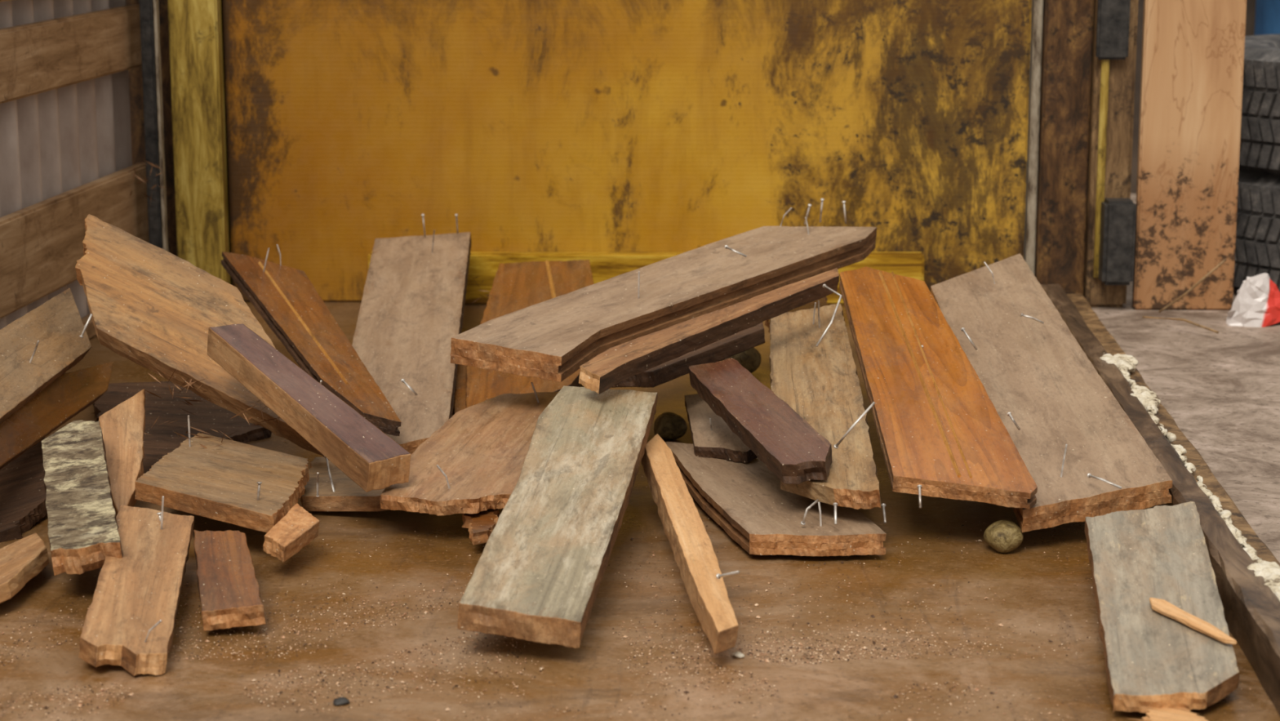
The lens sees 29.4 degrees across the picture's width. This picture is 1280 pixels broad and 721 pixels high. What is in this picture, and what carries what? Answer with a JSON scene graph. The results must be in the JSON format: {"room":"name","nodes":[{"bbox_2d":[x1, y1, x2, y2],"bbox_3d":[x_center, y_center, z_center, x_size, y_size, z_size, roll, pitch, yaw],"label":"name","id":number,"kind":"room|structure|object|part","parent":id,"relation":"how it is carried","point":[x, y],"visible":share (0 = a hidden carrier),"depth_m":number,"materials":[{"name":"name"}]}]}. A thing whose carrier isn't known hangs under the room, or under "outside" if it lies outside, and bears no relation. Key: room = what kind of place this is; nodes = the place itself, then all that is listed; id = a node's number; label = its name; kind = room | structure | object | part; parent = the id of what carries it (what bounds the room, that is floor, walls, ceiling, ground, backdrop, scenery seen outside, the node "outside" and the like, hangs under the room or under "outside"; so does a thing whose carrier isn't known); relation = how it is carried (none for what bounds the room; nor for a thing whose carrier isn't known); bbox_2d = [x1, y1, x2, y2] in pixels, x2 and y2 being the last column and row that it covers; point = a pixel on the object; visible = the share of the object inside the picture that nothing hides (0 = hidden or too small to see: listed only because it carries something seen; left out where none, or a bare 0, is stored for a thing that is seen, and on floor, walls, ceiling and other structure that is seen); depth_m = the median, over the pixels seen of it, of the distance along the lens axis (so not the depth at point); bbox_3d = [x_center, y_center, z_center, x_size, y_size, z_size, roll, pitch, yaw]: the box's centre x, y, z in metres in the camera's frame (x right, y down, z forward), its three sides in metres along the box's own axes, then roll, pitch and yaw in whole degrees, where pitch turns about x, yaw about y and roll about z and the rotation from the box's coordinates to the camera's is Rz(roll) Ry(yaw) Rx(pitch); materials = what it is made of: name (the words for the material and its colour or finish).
{"room":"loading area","nodes":[
{"label":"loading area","id":0,"kind":"room"},
{"bbox_2d":[0,288,91,423],"bbox_3d":[-0.723,0.009,2.797,0.081,0.071,0.682,0,12,2],"label":"board","id":1,"kind":"object","parent":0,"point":[37,348],"visible":0.95,"depth_m":2.87,"materials":[{"name":"brown wood"}]},
{"bbox_2d":[125,0,232,284],"bbox_3d":[-0.800,-0.545,3.941,0.400,0.900,0.020,0,12,0],"label":"wall","id":2,"kind":"structure","parent":0,"point":[135,74],"depth_m":3.96,"materials":[{"name":"grey metal"}]},
{"bbox_2d":[222,0,1031,302],"bbox_3d":[-0.020,-0.498,3.909,1.290,0.820,0.020,0,12,0],"label":"wall","id":3,"kind":"structure","parent":0,"point":[542,125],"depth_m":3.92,"materials":[{"name":"yellow metal"}]},
{"bbox_2d":[152,0,168,251],"bbox_3d":[-0.757,-0.512,3.825,0.005,0.820,0.020,0,12,0],"label":"trim","id":4,"kind":"structure","parent":3,"relation":"attached to","point":[156,9],"depth_m":3.85,"materials":[{"name":"grey metal"}]},
{"bbox_2d":[368,251,924,304],"bbox_3d":[0.010,-0.134,3.960,0.900,0.085,0.023,0,12,0],"label":"wooden beam","id":5,"kind":"structure","parent":3,"relation":"attached to","point":[604,265],"depth_m":3.94,"materials":[{"name":"yellow wood"}]},
{"bbox_2d":[0,302,1279,720],"bbox_3d":[-0.315,0.207,2.558,1.870,0.020,3.130,0,12,0],"label":"floor","id":6,"kind":"structure","parent":0,"point":[590,678],"depth_m":2.28,"materials":[{"name":"brown soil"}]},
{"bbox_2d":[0,436,47,542],"bbox_3d":[-0.718,0.150,2.750,0.134,0.043,0.410,-3,12,-16],"label":"board","id":7,"kind":"object","parent":6,"relation":"on","point":[22,489],"visible":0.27,"depth_m":2.70,"materials":[{"name":"brown wood"}]},
{"bbox_2d":[0,361,113,469],"bbox_3d":[-0.704,0.069,2.807,0.050,0.051,0.637,1,12,5],"label":"board","id":8,"kind":"object","parent":7,"relation":"on","point":[71,393],"visible":0.79,"depth_m":2.86,"materials":[{"name":"brown wood"}]},
{"bbox_2d":[0,533,48,603],"bbox_3d":[-0.632,0.209,2.397,0.074,0.028,0.228,1,12,5],"label":"board","id":9,"kind":"object","parent":6,"relation":"on","point":[21,560],"visible":1,"depth_m":2.40,"materials":[{"name":"beige wood"}]},
{"bbox_2d":[0,0,149,329],"bbox_3d":[-0.981,-0.179,2.402,0.053,0.800,3.105,1,12,6],"label":"wall","id":10,"kind":"structure","parent":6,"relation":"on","point":[55,142],"depth_m":3.58,"materials":[{"name":"brown wood"}]},
{"bbox_3d":[-0.965,-0.212,2.396,0.022,0.097,3.100,1,12,6],"label":"slat","id":11,"kind":"part","parent":10,"relation":"part of","materials":[{"name":"brown wood"}]},
{"bbox_3d":[-0.965,0.053,2.450,0.022,0.130,3.100,1,12,6],"label":"slat","id":12,"kind":"part","parent":10,"relation":"part of","materials":[{"name":"brown wood"}]},
{"bbox_2d":[40,419,123,575],"bbox_3d":[-0.586,0.137,2.544,0.071,0.064,0.419,-3,12,-15],"label":"board","id":13,"kind":"object","parent":6,"relation":"on","point":[82,526],"visible":0.98,"depth_m":2.48,"materials":[{"name":"grey wood"}]},
{"bbox_2d":[81,313,96,338],"bbox_3d":[-0.965,0.198,2.480,0.022,0.030,3.100,1,12,6],"label":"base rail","id":14,"kind":"object","parent":6,"relation":"on","point":[90,329],"visible":0.02,"depth_m":3.67,"materials":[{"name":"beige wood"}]},
{"bbox_2d":[98,388,145,515],"bbox_3d":[-0.584,0.111,2.738,0.053,0.094,0.324,-2,12,-10],"label":"scrap","id":15,"kind":"object","parent":6,"relation":"on","point":[122,426],"visible":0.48,"depth_m":2.75,"materials":[{"name":"beige wood"}]},
{"bbox_2d":[78,495,194,675],"bbox_3d":[-0.477,0.202,2.324,0.081,0.083,0.382,-1,12,-6],"label":"wooden plank","id":16,"kind":"object","parent":6,"relation":"on","point":[130,620],"visible":0.92,"depth_m":2.27,"materials":[{"name":"brown wood"}]},
{"bbox_2d":[92,381,271,473],"bbox_3d":[-0.574,0.090,3.065,0.213,0.043,0.506,-3,12,-15],"label":"board","id":17,"kind":"object","parent":6,"relation":"on","point":[163,440],"visible":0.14,"depth_m":3.09,"materials":[{"name":"brown wood"}]},
{"bbox_2d":[168,0,231,284],"bbox_3d":[-0.707,-0.509,3.887,0.077,0.850,0.060,0,12,0],"label":"post","id":18,"kind":"object","parent":6,"relation":"on","point":[196,27],"visible":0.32,"depth_m":3.89,"materials":[{"name":"yellow paint"}]},
{"bbox_2d":[139,0,163,248],"bbox_3d":[-0.772,-0.512,3.825,0.020,0.820,0.020,0,12,0],"label":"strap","id":19,"kind":"object","parent":18,"relation":"attached to","point":[146,6],"visible":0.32,"depth_m":3.84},
{"bbox_2d":[134,415,319,532],"bbox_3d":[-0.443,0.113,2.654,0.331,0.057,0.198,10,15,37],"label":"wooden plank","id":20,"kind":"object","parent":6,"relation":"on","point":[219,482],"visible":0.93,"depth_m":2.61,"materials":[{"name":"brown wood"}]},
{"bbox_2d":[193,529,266,631],"bbox_3d":[-0.400,0.209,2.366,0.060,0.040,0.228,-2,12,-12],"label":"wood block","id":21,"kind":"object","parent":6,"relation":"on","point":[228,588],"visible":1,"depth_m":2.32,"materials":[{"name":"brown wood"}]},
{"bbox_2d":[262,502,319,562],"bbox_3d":[-0.353,0.175,2.485,0.039,0.031,0.116,2,12,11],"label":"chunk","id":22,"kind":"object","parent":6,"relation":"on","point":[298,527],"visible":1,"depth_m":2.47,"materials":[{"name":"wood"}]},
{"bbox_2d":[120,160,488,448],"bbox_3d":[-0.412,-0.086,3.319,0.577,0.254,1.166,-2,12,-10],"label":"wood splinters","id":23,"kind":"object","parent":6,"relation":"on","point":[190,383],"visible":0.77,"depth_m":2.84,"materials":[{"name":"brown wood"}]},
{"bbox_2d":[333,696,347,706],"bbox_3d":[-0.256,0.292,2.086,0.012,0.005,0.013,6,13,27],"label":"pebble","id":24,"kind":"object","parent":6,"relation":"on","point":[340,700],"visible":1,"depth_m":2.08,"materials":[{"name":"black stone"}]},
{"bbox_2d":[300,453,411,511],"bbox_3d":[-0.306,0.136,2.741,0.149,0.040,0.176,0,12,0],"label":"board","id":25,"kind":"object","parent":6,"relation":"on","point":[348,495],"visible":0.47,"depth_m":2.68,"materials":[{"name":"brown wood"}]},
{"bbox_2d":[75,213,328,460],"bbox_3d":[-0.521,-0.034,2.920,0.448,0.241,0.148,6,13,27],"label":"plank","id":26,"kind":"object","parent":25,"relation":"on","point":[148,304],"visible":0.85,"depth_m":2.92,"materials":[{"name":"brown wood"}]},
{"bbox_2d":[380,382,559,515],"bbox_3d":[-0.179,0.087,2.788,0.146,0.057,0.485,1,12,6],"label":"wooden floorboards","id":27,"kind":"object","parent":25,"relation":"on","point":[473,463],"visible":0.72,"depth_m":2.71,"materials":[{"name":"beige wood"}]},
{"bbox_2d":[207,323,410,492],"bbox_3d":[-0.370,0.047,2.696,0.055,0.131,0.342,-9,15,-38],"label":"batten","id":28,"kind":"object","parent":27,"relation":"on","point":[368,456],"visible":1,"depth_m":2.66,"materials":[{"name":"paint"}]},
{"bbox_2d":[449,207,876,382],"bbox_3d":[0.059,-0.102,3.187,0.150,0.121,0.805,8,14,35],"label":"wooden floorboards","id":29,"kind":"object","parent":27,"relation":"on","point":[549,340],"visible":0.96,"depth_m":3.11,"materials":[{"name":"brown wood"}]},
{"bbox_2d":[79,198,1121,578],"bbox_3d":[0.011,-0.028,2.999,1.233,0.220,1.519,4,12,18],"label":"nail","id":30,"kind":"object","parent":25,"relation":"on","point":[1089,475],"visible":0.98,"depth_m":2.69,"materials":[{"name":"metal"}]},
{"bbox_2d":[351,230,471,453],"bbox_3d":[-0.321,-0.045,3.398,0.154,0.157,1.058,-1,12,-3],"label":"wooden plank","id":31,"kind":"object","parent":6,"relation":"on","point":[412,306],"visible":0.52,"depth_m":3.42,"materials":[{"name":"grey wood"}]},
{"bbox_2d":[221,244,401,435],"bbox_3d":[-0.426,-0.045,3.215,0.102,0.129,0.771,-4,12,-20],"label":"board","id":32,"kind":"object","parent":31,"relation":"on","point":[284,296],"visible":0.97,"depth_m":3.20,"materials":[{"name":"brown wood"}]},
{"bbox_2d":[453,364,466,413],"bbox_3d":[-0.196,0.058,3.188,0.093,0.038,0.396,-1,12,-3],"label":"buried offcut","id":33,"kind":"object","parent":6,"relation":"on","point":[461,379],"visible":0.1,"depth_m":3.24,"materials":[{"name":"brown wood"}]},
{"bbox_2d":[465,259,593,408],"bbox_3d":[-0.141,-0.027,3.443,0.184,0.097,0.853,0,12,1],"label":"wooden plank","id":34,"kind":"object","parent":33,"relation":"on","point":[516,286],"visible":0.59,"depth_m":3.65,"materials":[{"name":"brown wood"}]},
{"bbox_2d":[462,508,500,545],"bbox_3d":[-0.167,0.174,2.567,0.042,0.019,0.087,-1,12,-4],"label":"chip","id":35,"kind":"object","parent":6,"relation":"on","point":[481,525],"visible":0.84,"depth_m":2.55,"materials":[{"name":"brown wood"}]},
{"bbox_2d":[457,385,657,648],"bbox_3d":[-0.075,0.141,2.503,0.124,0.097,0.679,1,12,6],"label":"wooden plank","id":36,"kind":"object","parent":6,"relation":"on","point":[537,576],"visible":0.95,"depth_m":2.40,"materials":[{"name":"grey wood"}]},
{"bbox_2d":[578,267,839,394],"bbox_3d":[0.091,-0.041,2.928,0.048,0.082,0.484,9,15,39],"label":"board","id":37,"kind":"object","parent":36,"relation":"on","point":[616,364],"visible":1,"depth_m":2.88,"materials":[{"name":"brown wood"}]},
{"bbox_2d":[0,475,1251,720],"bbox_3d":[-0.184,0.232,2.377,1.462,0.003,1.546,1,12,3],"label":"sawdust","id":38,"kind":"object","parent":6,"relation":"on","point":[766,660],"visible":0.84,"depth_m":2.22},
{"bbox_2d":[653,413,684,440],"bbox_3d":[0.037,0.084,3.038,0.038,0.032,0.040,6,13,28],"label":"walnut","id":39,"kind":"object","parent":6,"relation":"on","point":[671,426],"visible":0.98,"depth_m":3.02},
{"bbox_2d":[640,433,738,653],"bbox_3d":[0.046,0.173,2.478,0.038,0.049,0.661,-1,12,-6],"label":"stick","id":40,"kind":"object","parent":6,"relation":"on","point":[695,556],"visible":0.99,"depth_m":2.40,"materials":[{"name":"brown wood"}]},
{"bbox_2d":[730,651,745,657],"bbox_3d":[0.089,0.266,2.208,0.013,0.004,0.008,0,12,0],"label":"crumb","id":41,"kind":"object","parent":6,"relation":"on","point":[740,654],"visible":1,"depth_m":2.21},
{"bbox_2d":[720,346,761,373],"bbox_3d":[0.142,-0.002,3.420,0.057,0.048,0.056,0,12,0],"label":"walnut","id":42,"kind":"object","parent":6,"relation":"on","point":[750,359],"visible":0.38,"depth_m":3.40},
{"bbox_2d":[665,417,886,555],"bbox_3d":[0.132,0.132,2.695,0.150,0.056,0.443,-4,12,-16],"label":"board","id":43,"kind":"object","parent":6,"relation":"on","point":[748,500],"visible":0.73,"depth_m":2.59,"materials":[{"name":"brown wood"}]},
{"bbox_2d":[684,393,757,462],"bbox_3d":[0.085,0.079,2.905,0.071,0.033,0.259,-2,12,-9],"label":"small grey offcut","id":44,"kind":"object","parent":43,"relation":"on","point":[721,442],"visible":0.71,"depth_m":2.85,"materials":[{"name":"brown wood"}]},
{"bbox_2d":[768,300,880,509],"bbox_3d":[0.207,0.030,2.853,0.107,0.117,0.701,0,12,1],"label":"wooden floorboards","id":45,"kind":"object","parent":43,"relation":"on","point":[821,384],"visible":0.84,"depth_m":2.84,"materials":[{"name":"brown wood"}]},
{"bbox_2d":[611,322,764,387],"bbox_3d":[0.073,-0.015,3.050,0.100,0.038,0.384,8,14,34],"label":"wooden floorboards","id":46,"kind":"object","parent":45,"relation":"on","point":[743,340],"visible":0.39,"depth_m":2.97,"materials":[{"name":"brown wood"}]},
{"bbox_2d":[688,358,832,484],"bbox_3d":[0.135,0.064,2.723,0.069,0.061,0.380,-3,12,-15],"label":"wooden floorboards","id":47,"kind":"object","parent":45,"relation":"on","point":[795,452],"visible":1,"depth_m":2.68,"materials":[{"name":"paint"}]},
{"bbox_2d":[764,296,827,332],"bbox_3d":[0.221,-0.057,3.433,0.099,0.043,0.157,0,12,-1],"label":"board","id":48,"kind":"object","parent":6,"relation":"on","point":[823,301],"visible":0.2,"depth_m":3.46,"materials":[{"name":"brown wood"}]},
{"bbox_2d":[982,520,1024,550],"bbox_3d":[0.379,0.183,2.544,0.043,0.030,0.032,0,12,0],"label":"walnut","id":49,"kind":"object","parent":6,"relation":"on","point":[1001,535],"visible":1,"depth_m":2.53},
{"bbox_2d":[930,253,1172,532],"bbox_3d":[0.483,0.007,3.014,0.172,0.143,1.023,0,12,0],"label":"wooden plank","id":50,"kind":"object","parent":6,"relation":"on","point":[1073,426],"visible":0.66,"depth_m":2.85,"materials":[{"name":"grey wood"}]},
{"bbox_2d":[839,266,1037,509],"bbox_3d":[0.319,0.014,2.879,0.147,0.124,0.792,-1,12,-3],"label":"board","id":51,"kind":"object","parent":50,"relation":"on","point":[939,428],"visible":0.99,"depth_m":2.76,"materials":[{"name":"orange wood"}]},
{"bbox_2d":[1040,284,1279,715],"bbox_3d":[0.603,0.163,2.590,0.073,0.057,2.617,1,12,3],"label":"beam","id":52,"kind":"structure","parent":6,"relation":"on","point":[1247,573],"depth_m":2.56,"materials":[{"name":"brown wood"}]},
{"bbox_2d":[1084,501,1239,712],"bbox_3d":[0.480,0.219,2.261,0.115,0.061,0.480,1,12,7],"label":"pale grey offcut","id":53,"kind":"object","parent":6,"relation":"on","point":[1153,659],"visible":1,"depth_m":2.21,"materials":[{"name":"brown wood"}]},
{"bbox_2d":[1149,597,1236,644],"bbox_3d":[0.490,0.232,2.174,0.019,0.014,0.114,-6,13,-27],"label":"pale splinter","id":54,"kind":"object","parent":53,"relation":"on","point":[1162,606],"visible":1,"depth_m":2.17,"materials":[{"name":"brown wood"}]},
{"bbox_2d":[1128,706,1208,720],"bbox_3d":[0.441,0.298,2.025,0.069,0.013,0.063,-10,15,-41],"label":"scrap","id":55,"kind":"object","parent":6,"relation":"on","point":[1179,713],"visible":1,"depth_m":2.02,"materials":[{"name":"wood"}]},
{"bbox_2d":[1091,193,1279,562],"bbox_3d":[1.910,0.080,3.181,2.580,0.020,4.400,0,12,0],"label":"ground","id":56,"kind":"structure","parent":0,"point":[1221,389],"depth_m":3.34,"materials":[{"name":"grey concrete"}]},
{"bbox_2d":[1023,0,1138,306],"bbox_3d":[0.706,-0.505,3.867,0.158,0.850,0.140,0,12,0],"label":"frame","id":57,"kind":"object","parent":56,"relation":"on","point":[1081,213],"visible":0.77,"depth_m":3.89,"materials":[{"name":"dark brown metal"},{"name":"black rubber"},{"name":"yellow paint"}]},
{"bbox_3d":[0.680,-0.512,3.902,0.075,0.850,0.070,0,12,0],"label":"stained post","id":58,"kind":"part","parent":57,"relation":"part of","materials":[{"name":"brown wood"}]},
{"bbox_3d":[0.752,-0.509,3.887,0.065,0.850,0.080,0,12,0],"label":"brown post","id":59,"kind":"part","parent":57,"relation":"part of","materials":[{"name":"brown wood"}]},
{"bbox_2d":[1142,258,1226,333],"bbox_3d":[0.843,-0.104,3.734,0.134,0.098,0.103,8,14,34],"label":"dry twigs","id":60,"kind":"object","parent":56,"relation":"on","point":[1212,270],"visible":1,"depth_m":3.75,"materials":[{"name":"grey wood"}]},
{"bbox_2d":[1132,0,1246,310],"bbox_3d":[0.872,-0.495,3.844,0.158,0.840,0.021,0,11,1],"label":"board","id":61,"kind":"object","parent":56,"relation":"on","point":[1193,57],"visible":0.97,"depth_m":3.87,"materials":[{"name":"brown wood"}]},
{"bbox_2d":[1226,272,1279,327],"bbox_3d":[0.962,-0.094,3.796,0.107,0.085,0.068,-4,12,-18],"label":"bag","id":62,"kind":"object","parent":56,"relation":"on","point":[1256,304],"visible":1,"depth_m":3.77,"materials":[{"name":"white plastic"}]},
{"bbox_2d":[1233,168,1279,291],"bbox_3d":[1.265,-0.234,4.157,0.629,0.203,0.629,0,12,0],"label":"tyre","id":63,"kind":"object","parent":56,"relation":"on","point":[1257,242],"visible":0.27,"depth_m":3.98,"materials":[{"name":"rubber"}]},
{"bbox_2d":[1239,34,1279,175],"bbox_3d":[1.262,-0.433,4.122,0.629,0.203,0.629,0,12,0],"label":"tyre","id":64,"kind":"object","parent":63,"relation":"on","point":[1260,136],"visible":0.41,"depth_m":3.96,"materials":[{"name":"rubber"}]},
{"bbox_2d":[1253,0,1279,35],"bbox_3d":[1.500,-0.722,4.752,0.610,0.920,0.610,0,12,0],"label":"barrel","id":65,"kind":"object","parent":56,"relation":"on","point":[1267,16],"visible":0.02,"depth_m":4.72,"materials":[{"name":"plastic"}]},
{"bbox_2d":[1130,0,1255,193],"bbox_3d":[1.850,-1.003,5.179,2.700,1.300,0.050,0,12,0],"label":"wall","id":66,"kind":"structure","parent":0,"point":[1251,4],"depth_m":5.23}
]}

